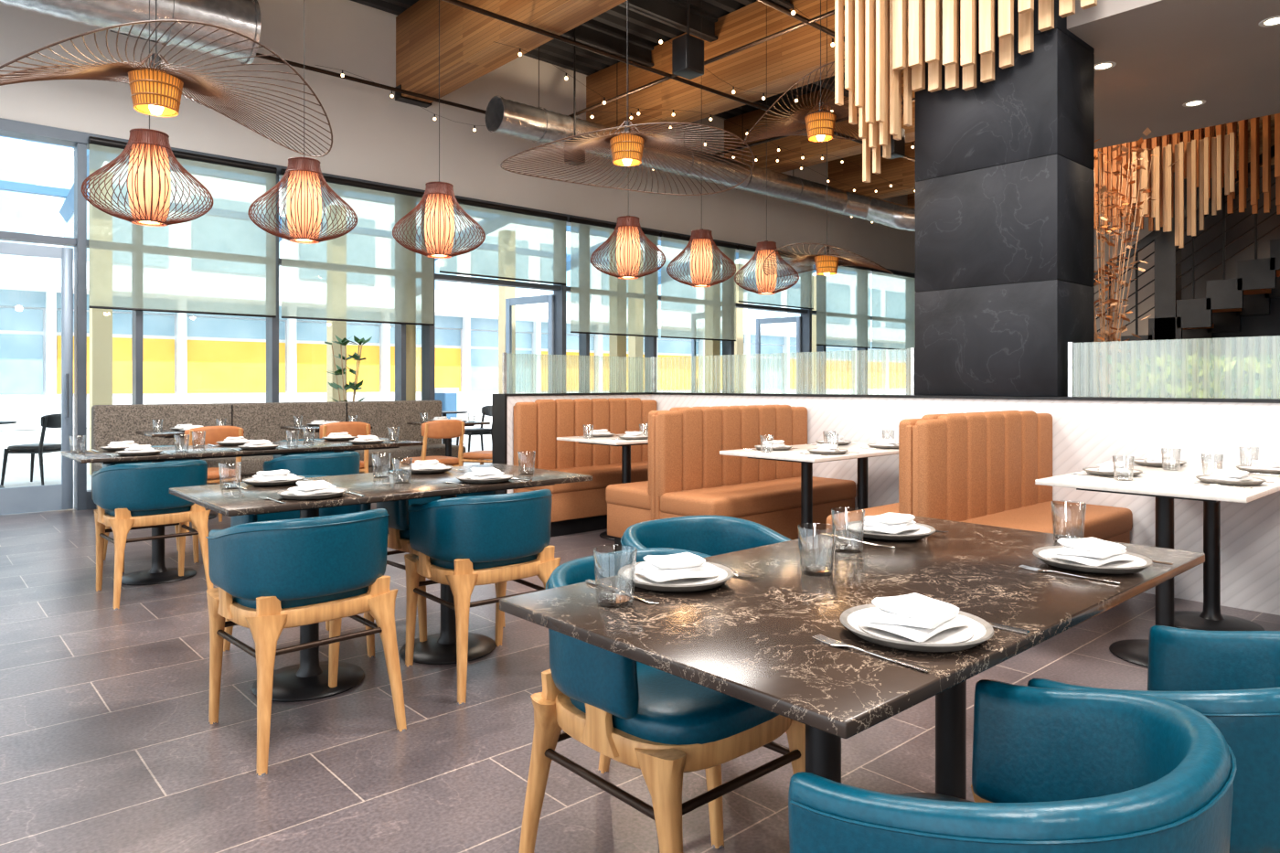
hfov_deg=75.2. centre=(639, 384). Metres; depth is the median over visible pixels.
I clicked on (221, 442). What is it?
dinner plate
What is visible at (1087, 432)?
wall
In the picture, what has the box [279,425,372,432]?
dining table
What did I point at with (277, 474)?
folded napkin
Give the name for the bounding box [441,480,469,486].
fork
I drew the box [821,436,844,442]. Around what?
folded napkin
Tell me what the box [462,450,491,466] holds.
chair
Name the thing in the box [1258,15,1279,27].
recessed light
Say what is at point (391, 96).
string lights
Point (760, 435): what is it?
drinking glass
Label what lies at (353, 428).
chair
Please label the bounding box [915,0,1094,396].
column
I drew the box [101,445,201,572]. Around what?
dining chair
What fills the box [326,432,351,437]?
folded napkin
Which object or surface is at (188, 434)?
drinking glass
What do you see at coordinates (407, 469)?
dinner plate
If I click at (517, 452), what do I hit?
drinking glass
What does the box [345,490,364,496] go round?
table knife
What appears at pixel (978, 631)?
dinner plate
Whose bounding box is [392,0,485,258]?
pendant lamp
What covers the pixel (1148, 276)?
wall
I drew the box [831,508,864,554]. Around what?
drinking glass
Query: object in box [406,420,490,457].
dining table
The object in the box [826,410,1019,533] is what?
bench
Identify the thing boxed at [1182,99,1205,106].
recessed light
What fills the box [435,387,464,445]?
sign
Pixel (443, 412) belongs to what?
patio table
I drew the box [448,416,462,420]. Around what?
folded napkin
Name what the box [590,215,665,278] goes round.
pendant lamp
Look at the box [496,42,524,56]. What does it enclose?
string lights
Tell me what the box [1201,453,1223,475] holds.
drinking glass
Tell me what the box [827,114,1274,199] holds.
timber beam
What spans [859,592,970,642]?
folded napkin
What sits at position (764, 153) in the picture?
timber beam
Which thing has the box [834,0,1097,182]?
chandelier
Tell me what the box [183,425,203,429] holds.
folded napkin
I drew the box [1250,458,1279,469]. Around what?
folded napkin
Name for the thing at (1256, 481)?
dinner plate
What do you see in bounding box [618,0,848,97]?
steel purlin
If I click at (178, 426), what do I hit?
folded napkin
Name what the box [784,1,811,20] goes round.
string lights
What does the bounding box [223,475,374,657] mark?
dining chair
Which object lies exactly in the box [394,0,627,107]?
timber beam
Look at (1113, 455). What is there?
drinking glass
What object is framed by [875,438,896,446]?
folded napkin
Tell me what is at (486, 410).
patio chair
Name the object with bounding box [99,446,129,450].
dinner plate
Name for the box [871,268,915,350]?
roller shade
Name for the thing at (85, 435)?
drinking glass
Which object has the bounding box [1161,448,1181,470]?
drinking glass
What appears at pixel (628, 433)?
folded napkin
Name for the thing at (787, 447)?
dinner plate
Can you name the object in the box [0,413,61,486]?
patio chair
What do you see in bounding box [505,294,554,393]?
door
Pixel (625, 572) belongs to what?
dinner plate
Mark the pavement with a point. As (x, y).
(17, 471)
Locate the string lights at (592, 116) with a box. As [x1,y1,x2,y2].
[590,111,614,118]
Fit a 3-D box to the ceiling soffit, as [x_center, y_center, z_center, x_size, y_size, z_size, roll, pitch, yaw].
[5.204,-3.225,4.308,2.900,2.140,6.450,0,0,-42]
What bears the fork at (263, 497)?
on the dining table at (308, 679)
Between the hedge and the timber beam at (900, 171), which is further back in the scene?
the timber beam at (900, 171)
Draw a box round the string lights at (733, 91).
[725,82,747,94]
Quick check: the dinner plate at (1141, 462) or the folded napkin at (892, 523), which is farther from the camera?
the dinner plate at (1141, 462)
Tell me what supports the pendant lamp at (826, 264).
hanging from the ceiling
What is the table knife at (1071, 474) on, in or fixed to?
on the dining table at (1166, 485)
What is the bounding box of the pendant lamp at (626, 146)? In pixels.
[500,120,754,195]
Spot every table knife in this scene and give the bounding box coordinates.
[224,482,245,488]
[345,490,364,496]
[512,477,531,480]
[585,579,659,603]
[820,533,892,546]
[987,621,1029,634]
[1070,473,1115,478]
[1125,464,1171,469]
[1151,559,1173,565]
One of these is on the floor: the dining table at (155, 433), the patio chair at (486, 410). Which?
the dining table at (155, 433)
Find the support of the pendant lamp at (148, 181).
hanging from the ceiling
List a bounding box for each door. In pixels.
[0,241,73,514]
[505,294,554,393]
[691,309,722,392]
[755,316,800,394]
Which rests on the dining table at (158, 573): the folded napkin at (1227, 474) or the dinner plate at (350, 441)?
the dinner plate at (350, 441)
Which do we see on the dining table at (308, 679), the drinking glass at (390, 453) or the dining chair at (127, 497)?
the drinking glass at (390, 453)
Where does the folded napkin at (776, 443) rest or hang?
on the dinner plate at (787, 447)
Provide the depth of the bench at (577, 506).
6.71 m
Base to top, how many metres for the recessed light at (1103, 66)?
0.004 m
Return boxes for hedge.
[1104,352,1279,398]
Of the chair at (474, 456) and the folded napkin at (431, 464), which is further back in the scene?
the chair at (474, 456)
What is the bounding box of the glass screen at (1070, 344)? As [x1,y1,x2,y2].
[1067,341,1073,396]
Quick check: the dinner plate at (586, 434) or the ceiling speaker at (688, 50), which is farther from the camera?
the ceiling speaker at (688, 50)
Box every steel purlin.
[560,21,793,115]
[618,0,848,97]
[769,0,793,9]
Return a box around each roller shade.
[88,136,277,318]
[280,168,434,325]
[439,197,567,285]
[568,216,659,337]
[659,232,736,341]
[736,245,756,252]
[738,300,813,309]
[778,252,799,258]
[816,262,871,348]
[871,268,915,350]
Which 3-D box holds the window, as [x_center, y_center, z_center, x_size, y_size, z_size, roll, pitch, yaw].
[-0.708,-0.575,11.829,21.235,3.460,0.420,0,0,-42]
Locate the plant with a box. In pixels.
[323,334,372,401]
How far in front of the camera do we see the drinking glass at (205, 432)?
5.33 m
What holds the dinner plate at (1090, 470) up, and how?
on the dining table at (1166, 485)
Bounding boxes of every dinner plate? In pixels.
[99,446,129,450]
[115,448,162,456]
[215,440,249,445]
[237,444,278,449]
[241,475,305,485]
[277,487,347,500]
[306,423,319,426]
[321,436,356,440]
[348,438,384,444]
[400,465,453,473]
[456,473,512,483]
[584,433,614,437]
[618,435,648,439]
[618,561,733,591]
[754,444,792,450]
[807,448,848,454]
[815,439,851,445]
[839,603,994,651]
[843,520,935,540]
[867,443,898,448]
[1032,545,1152,574]
[1082,467,1142,476]
[1130,458,1186,467]
[1195,474,1266,485]
[1235,465,1279,474]
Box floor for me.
[0,502,1279,852]
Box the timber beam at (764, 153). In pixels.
[724,69,915,172]
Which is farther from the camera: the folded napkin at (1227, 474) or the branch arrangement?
the branch arrangement
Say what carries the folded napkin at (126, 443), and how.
on the dinner plate at (101, 447)
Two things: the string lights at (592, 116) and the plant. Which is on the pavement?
the plant
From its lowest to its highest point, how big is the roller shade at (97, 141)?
1.569 m
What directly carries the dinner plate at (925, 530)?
on the dining table at (749, 640)
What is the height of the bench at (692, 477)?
1.000 m
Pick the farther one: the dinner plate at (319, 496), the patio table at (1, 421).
the patio table at (1, 421)
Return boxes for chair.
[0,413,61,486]
[90,459,213,609]
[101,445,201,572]
[184,426,243,532]
[205,508,406,776]
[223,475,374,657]
[262,451,360,476]
[273,438,354,458]
[319,421,370,473]
[362,469,505,641]
[398,419,464,469]
[404,489,560,704]
[456,405,491,451]
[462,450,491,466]
[518,547,805,852]
[597,515,791,848]
[788,679,1237,852]
[970,625,1279,852]
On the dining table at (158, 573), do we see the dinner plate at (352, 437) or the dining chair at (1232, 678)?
the dinner plate at (352, 437)
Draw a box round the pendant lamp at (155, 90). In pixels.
[0,0,332,157]
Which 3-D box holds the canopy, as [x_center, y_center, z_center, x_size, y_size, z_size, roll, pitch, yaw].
[-2.796,-1.214,14.329,25.000,4.779,5.993,0,0,-42]
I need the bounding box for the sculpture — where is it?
[1094,113,1279,248]
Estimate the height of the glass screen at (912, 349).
0.327 m
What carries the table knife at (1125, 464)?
on the dining table at (1166, 485)
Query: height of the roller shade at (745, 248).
0.070 m
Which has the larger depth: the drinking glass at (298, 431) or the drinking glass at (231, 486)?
the drinking glass at (298, 431)
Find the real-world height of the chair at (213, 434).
0.829 m
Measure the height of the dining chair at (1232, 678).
0.740 m
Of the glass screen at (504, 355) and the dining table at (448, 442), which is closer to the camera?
the glass screen at (504, 355)
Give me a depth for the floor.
2.72 m
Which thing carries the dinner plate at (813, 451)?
on the dining table at (806, 461)
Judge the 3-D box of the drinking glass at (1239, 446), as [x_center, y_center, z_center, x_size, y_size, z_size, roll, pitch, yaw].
[2.947,0.354,4.021,0.081,0.101,0.081,0,0,-42]
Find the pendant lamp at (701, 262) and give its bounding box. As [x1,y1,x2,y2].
[666,228,735,287]
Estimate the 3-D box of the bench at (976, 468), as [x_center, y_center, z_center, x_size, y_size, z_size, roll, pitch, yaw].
[2.032,0.655,4.321,1.480,1.000,0.509,0,0,-42]
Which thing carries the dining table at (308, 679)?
on the floor
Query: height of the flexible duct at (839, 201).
1.888 m
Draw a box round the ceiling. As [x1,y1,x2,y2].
[350,0,844,118]
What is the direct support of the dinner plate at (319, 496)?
on the dining table at (308, 679)
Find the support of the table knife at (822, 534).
on the dining table at (749, 640)
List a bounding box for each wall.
[0,0,915,273]
[491,392,1279,615]
[1066,144,1279,398]
[1075,202,1154,397]
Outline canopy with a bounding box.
[0,135,856,475]
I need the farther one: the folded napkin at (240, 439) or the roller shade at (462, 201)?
the roller shade at (462, 201)
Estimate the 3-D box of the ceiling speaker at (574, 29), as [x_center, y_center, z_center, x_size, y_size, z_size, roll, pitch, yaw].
[-0.759,-3.430,9.670,0.195,1.730,0.159,0,0,-42]
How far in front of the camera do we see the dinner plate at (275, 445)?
5.10 m
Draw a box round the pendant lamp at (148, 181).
[80,0,213,226]
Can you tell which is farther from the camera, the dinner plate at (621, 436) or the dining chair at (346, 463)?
the dinner plate at (621, 436)
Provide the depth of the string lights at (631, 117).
9.89 m
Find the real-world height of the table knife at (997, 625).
0.005 m
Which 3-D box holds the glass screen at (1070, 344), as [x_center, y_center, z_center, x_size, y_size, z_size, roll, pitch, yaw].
[4.000,-0.086,3.374,0.025,0.327,4.294,0,0,-42]
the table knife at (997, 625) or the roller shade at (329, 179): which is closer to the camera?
the table knife at (997, 625)
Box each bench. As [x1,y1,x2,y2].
[513,397,656,537]
[605,405,773,551]
[654,405,856,540]
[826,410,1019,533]
[912,410,1132,543]
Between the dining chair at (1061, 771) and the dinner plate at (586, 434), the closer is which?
the dining chair at (1061, 771)
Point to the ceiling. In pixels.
(620, 20)
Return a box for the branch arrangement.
[1093,127,1179,396]
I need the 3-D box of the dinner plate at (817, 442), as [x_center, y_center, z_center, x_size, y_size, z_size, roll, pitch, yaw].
[1.294,0.394,5.561,0.236,0.022,0.236,0,0,-42]
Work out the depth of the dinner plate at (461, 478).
3.37 m
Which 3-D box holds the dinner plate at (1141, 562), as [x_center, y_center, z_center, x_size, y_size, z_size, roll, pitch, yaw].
[1.005,0.394,1.851,0.236,0.022,0.236,0,0,-42]
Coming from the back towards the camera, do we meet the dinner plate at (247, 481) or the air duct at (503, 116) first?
the air duct at (503, 116)
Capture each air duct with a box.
[0,0,261,65]
[485,46,826,207]
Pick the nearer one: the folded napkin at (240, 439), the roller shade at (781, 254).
the folded napkin at (240, 439)
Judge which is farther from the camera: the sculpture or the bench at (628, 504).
the sculpture
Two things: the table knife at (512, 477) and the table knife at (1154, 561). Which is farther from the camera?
the table knife at (512, 477)
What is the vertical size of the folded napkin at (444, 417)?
0.044 m
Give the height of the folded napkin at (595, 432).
0.044 m
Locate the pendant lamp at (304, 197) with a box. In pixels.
[248,0,357,243]
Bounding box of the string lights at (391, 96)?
[353,74,400,97]
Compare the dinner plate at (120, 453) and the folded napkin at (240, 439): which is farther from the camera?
the folded napkin at (240, 439)
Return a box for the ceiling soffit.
[1066,0,1279,149]
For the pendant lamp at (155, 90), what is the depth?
4.12 m
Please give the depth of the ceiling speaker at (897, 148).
9.56 m
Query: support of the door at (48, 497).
attached to the window
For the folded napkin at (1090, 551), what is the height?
0.044 m
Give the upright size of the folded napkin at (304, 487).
0.044 m
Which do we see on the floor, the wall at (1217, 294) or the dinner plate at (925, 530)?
the wall at (1217, 294)
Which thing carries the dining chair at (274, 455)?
on the floor
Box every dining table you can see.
[60,437,423,585]
[135,429,244,519]
[169,463,592,702]
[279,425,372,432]
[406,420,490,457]
[499,515,1205,799]
[556,432,648,540]
[719,441,898,538]
[1034,459,1279,667]
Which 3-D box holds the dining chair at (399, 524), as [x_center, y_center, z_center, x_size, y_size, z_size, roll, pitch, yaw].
[-0.979,0.787,3.975,0.539,0.740,0.530,0,0,-45]
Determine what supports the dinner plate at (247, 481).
on the dining table at (308, 679)
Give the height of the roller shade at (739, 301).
0.024 m
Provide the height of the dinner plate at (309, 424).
0.022 m
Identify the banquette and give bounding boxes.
[91,400,465,510]
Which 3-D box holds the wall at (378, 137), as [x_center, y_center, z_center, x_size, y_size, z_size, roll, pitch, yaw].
[-0.708,-3.445,11.856,21.200,2.300,0.300,0,0,-42]
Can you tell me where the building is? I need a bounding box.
[0,145,905,430]
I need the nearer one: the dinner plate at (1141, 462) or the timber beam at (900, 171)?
the dinner plate at (1141, 462)
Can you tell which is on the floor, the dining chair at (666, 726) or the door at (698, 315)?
the dining chair at (666, 726)
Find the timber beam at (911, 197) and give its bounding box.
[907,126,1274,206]
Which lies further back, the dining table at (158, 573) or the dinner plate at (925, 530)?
the dining table at (158, 573)
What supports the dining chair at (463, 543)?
on the floor
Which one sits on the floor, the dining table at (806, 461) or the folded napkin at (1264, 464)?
the dining table at (806, 461)
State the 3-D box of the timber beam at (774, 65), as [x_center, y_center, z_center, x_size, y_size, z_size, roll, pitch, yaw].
[3.844,-3.805,6.777,0.400,0.980,13.340,0,0,-42]
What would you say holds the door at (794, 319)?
attached to the window
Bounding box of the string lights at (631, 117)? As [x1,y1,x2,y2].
[623,105,640,118]
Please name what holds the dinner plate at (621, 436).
on the dining table at (625, 444)
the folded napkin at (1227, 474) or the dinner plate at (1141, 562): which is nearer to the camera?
the dinner plate at (1141, 562)
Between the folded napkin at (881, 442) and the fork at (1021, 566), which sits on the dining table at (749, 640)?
the fork at (1021, 566)
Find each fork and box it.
[258,496,286,502]
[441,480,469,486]
[732,571,758,577]
[811,633,930,671]
[1018,565,1120,583]
[1193,482,1253,488]
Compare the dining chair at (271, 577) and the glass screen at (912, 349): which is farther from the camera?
the glass screen at (912, 349)
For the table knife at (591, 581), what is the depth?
1.61 m
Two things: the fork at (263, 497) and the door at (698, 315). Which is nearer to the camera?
the fork at (263, 497)
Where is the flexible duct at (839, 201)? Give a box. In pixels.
[815,183,915,231]
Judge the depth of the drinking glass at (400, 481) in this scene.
3.40 m
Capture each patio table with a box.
[0,420,16,488]
[441,410,468,444]
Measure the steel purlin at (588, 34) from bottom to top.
0.240 m
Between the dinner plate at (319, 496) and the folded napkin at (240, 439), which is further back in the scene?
the folded napkin at (240, 439)
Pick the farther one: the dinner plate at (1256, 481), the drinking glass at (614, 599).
the dinner plate at (1256, 481)
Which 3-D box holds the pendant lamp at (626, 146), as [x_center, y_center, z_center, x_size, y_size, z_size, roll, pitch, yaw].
[-0.089,-2.864,5.783,1.603,2.863,1.608,0,0,-42]
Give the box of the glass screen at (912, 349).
[652,347,915,394]
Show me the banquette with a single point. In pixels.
(259, 421)
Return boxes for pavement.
[0,416,491,508]
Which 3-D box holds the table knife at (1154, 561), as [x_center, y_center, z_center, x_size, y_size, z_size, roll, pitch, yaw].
[1.115,0.402,1.939,0.019,0.005,0.222,0,0,-41]
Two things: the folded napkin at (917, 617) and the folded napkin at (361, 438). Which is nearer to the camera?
the folded napkin at (917, 617)
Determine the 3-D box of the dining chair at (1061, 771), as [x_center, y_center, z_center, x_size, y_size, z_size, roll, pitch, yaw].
[0.462,0.787,1.079,0.539,0.740,0.530,0,0,-42]
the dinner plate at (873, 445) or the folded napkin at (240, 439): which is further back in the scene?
the folded napkin at (240, 439)
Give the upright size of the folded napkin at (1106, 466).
0.044 m
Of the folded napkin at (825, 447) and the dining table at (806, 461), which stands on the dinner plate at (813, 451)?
the folded napkin at (825, 447)
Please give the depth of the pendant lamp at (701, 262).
8.12 m
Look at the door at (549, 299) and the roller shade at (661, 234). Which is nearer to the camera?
the door at (549, 299)
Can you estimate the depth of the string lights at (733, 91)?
8.40 m
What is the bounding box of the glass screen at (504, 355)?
[501,352,652,394]
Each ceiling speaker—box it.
[564,27,585,165]
[672,0,703,79]
[880,128,905,159]
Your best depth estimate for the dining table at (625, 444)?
6.22 m
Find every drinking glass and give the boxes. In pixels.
[69,435,85,453]
[173,434,189,451]
[192,431,205,447]
[218,461,241,490]
[286,430,298,446]
[371,453,391,478]
[392,458,412,483]
[517,451,535,474]
[593,547,637,607]
[759,435,773,452]
[797,523,835,576]
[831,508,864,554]
[1050,501,1086,542]
[1112,455,1134,480]
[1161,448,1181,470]
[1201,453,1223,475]
[1238,446,1259,465]
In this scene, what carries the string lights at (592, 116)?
hanging from the timber beam at (774, 65)
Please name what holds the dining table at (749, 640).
on the floor
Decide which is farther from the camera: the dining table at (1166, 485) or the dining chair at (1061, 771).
the dining table at (1166, 485)
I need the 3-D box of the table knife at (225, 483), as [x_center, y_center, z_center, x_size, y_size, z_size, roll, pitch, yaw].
[-1.595,0.402,3.284,0.222,0.005,0.019,0,0,45]
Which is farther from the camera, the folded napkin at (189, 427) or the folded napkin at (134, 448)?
the folded napkin at (189, 427)
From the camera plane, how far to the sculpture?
7.93 m
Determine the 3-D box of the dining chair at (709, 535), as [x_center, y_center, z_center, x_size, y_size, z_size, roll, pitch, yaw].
[0.220,0.787,2.405,0.539,0.740,0.530,0,0,-35]
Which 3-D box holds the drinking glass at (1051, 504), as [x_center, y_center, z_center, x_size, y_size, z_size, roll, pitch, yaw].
[1.097,0.354,2.130,0.081,0.101,0.081,0,0,-42]
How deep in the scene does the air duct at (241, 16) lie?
6.65 m
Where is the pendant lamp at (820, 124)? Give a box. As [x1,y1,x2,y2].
[744,0,903,142]
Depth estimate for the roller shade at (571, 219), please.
11.60 m
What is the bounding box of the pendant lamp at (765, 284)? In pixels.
[734,240,799,294]
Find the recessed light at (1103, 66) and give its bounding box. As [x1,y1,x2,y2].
[1094,61,1116,70]
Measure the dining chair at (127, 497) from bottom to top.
0.740 m
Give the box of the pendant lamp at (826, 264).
[762,0,893,277]
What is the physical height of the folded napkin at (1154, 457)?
0.044 m
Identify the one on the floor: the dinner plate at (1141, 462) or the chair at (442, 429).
the chair at (442, 429)
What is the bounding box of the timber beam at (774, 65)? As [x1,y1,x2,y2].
[586,0,844,134]
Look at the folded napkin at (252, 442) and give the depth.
5.15 m
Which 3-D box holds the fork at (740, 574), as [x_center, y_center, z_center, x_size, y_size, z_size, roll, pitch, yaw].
[0.173,0.401,1.796,0.025,0.005,0.200,0,0,-42]
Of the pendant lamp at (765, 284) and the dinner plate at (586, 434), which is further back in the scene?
the pendant lamp at (765, 284)
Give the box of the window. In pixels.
[0,117,916,510]
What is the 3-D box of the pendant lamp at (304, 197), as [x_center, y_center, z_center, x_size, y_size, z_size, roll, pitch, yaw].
[-2.271,-2.630,5.623,0.685,3.329,0.685,0,0,23]
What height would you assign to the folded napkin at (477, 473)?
0.044 m
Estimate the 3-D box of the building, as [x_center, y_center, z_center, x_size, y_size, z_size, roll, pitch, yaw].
[-5.172,-5.845,29.573,111.850,14.000,2.100,0,0,-42]
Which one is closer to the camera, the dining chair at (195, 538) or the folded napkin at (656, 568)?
the folded napkin at (656, 568)
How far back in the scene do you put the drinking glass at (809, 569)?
1.77 m
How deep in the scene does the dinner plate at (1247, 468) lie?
3.75 m
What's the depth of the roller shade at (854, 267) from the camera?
15.66 m
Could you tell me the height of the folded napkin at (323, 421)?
0.044 m
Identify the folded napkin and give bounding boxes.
[106,440,138,447]
[124,444,154,452]
[173,424,191,428]
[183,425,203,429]
[223,436,248,442]
[243,439,274,447]
[249,469,298,481]
[286,480,339,495]
[310,419,326,424]
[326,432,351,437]
[352,435,380,441]
[409,459,446,469]
[433,416,447,420]
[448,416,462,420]
[462,467,506,479]
[587,429,611,434]
[622,431,645,437]
[635,552,720,582]
[759,440,786,447]
[815,443,839,451]
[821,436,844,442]
[856,512,920,533]
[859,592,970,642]
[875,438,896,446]
[1047,537,1135,566]
[1096,461,1129,472]
[1143,453,1173,463]
[1206,469,1254,480]
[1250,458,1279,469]
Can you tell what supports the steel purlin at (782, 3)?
attached to the ceiling
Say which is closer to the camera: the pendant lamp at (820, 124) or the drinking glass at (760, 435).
the drinking glass at (760, 435)
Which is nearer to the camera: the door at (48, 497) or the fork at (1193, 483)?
the fork at (1193, 483)
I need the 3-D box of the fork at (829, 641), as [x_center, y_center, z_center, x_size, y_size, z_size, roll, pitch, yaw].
[0.342,0.401,1.242,0.025,0.005,0.200,0,0,-39]
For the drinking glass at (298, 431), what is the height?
0.101 m

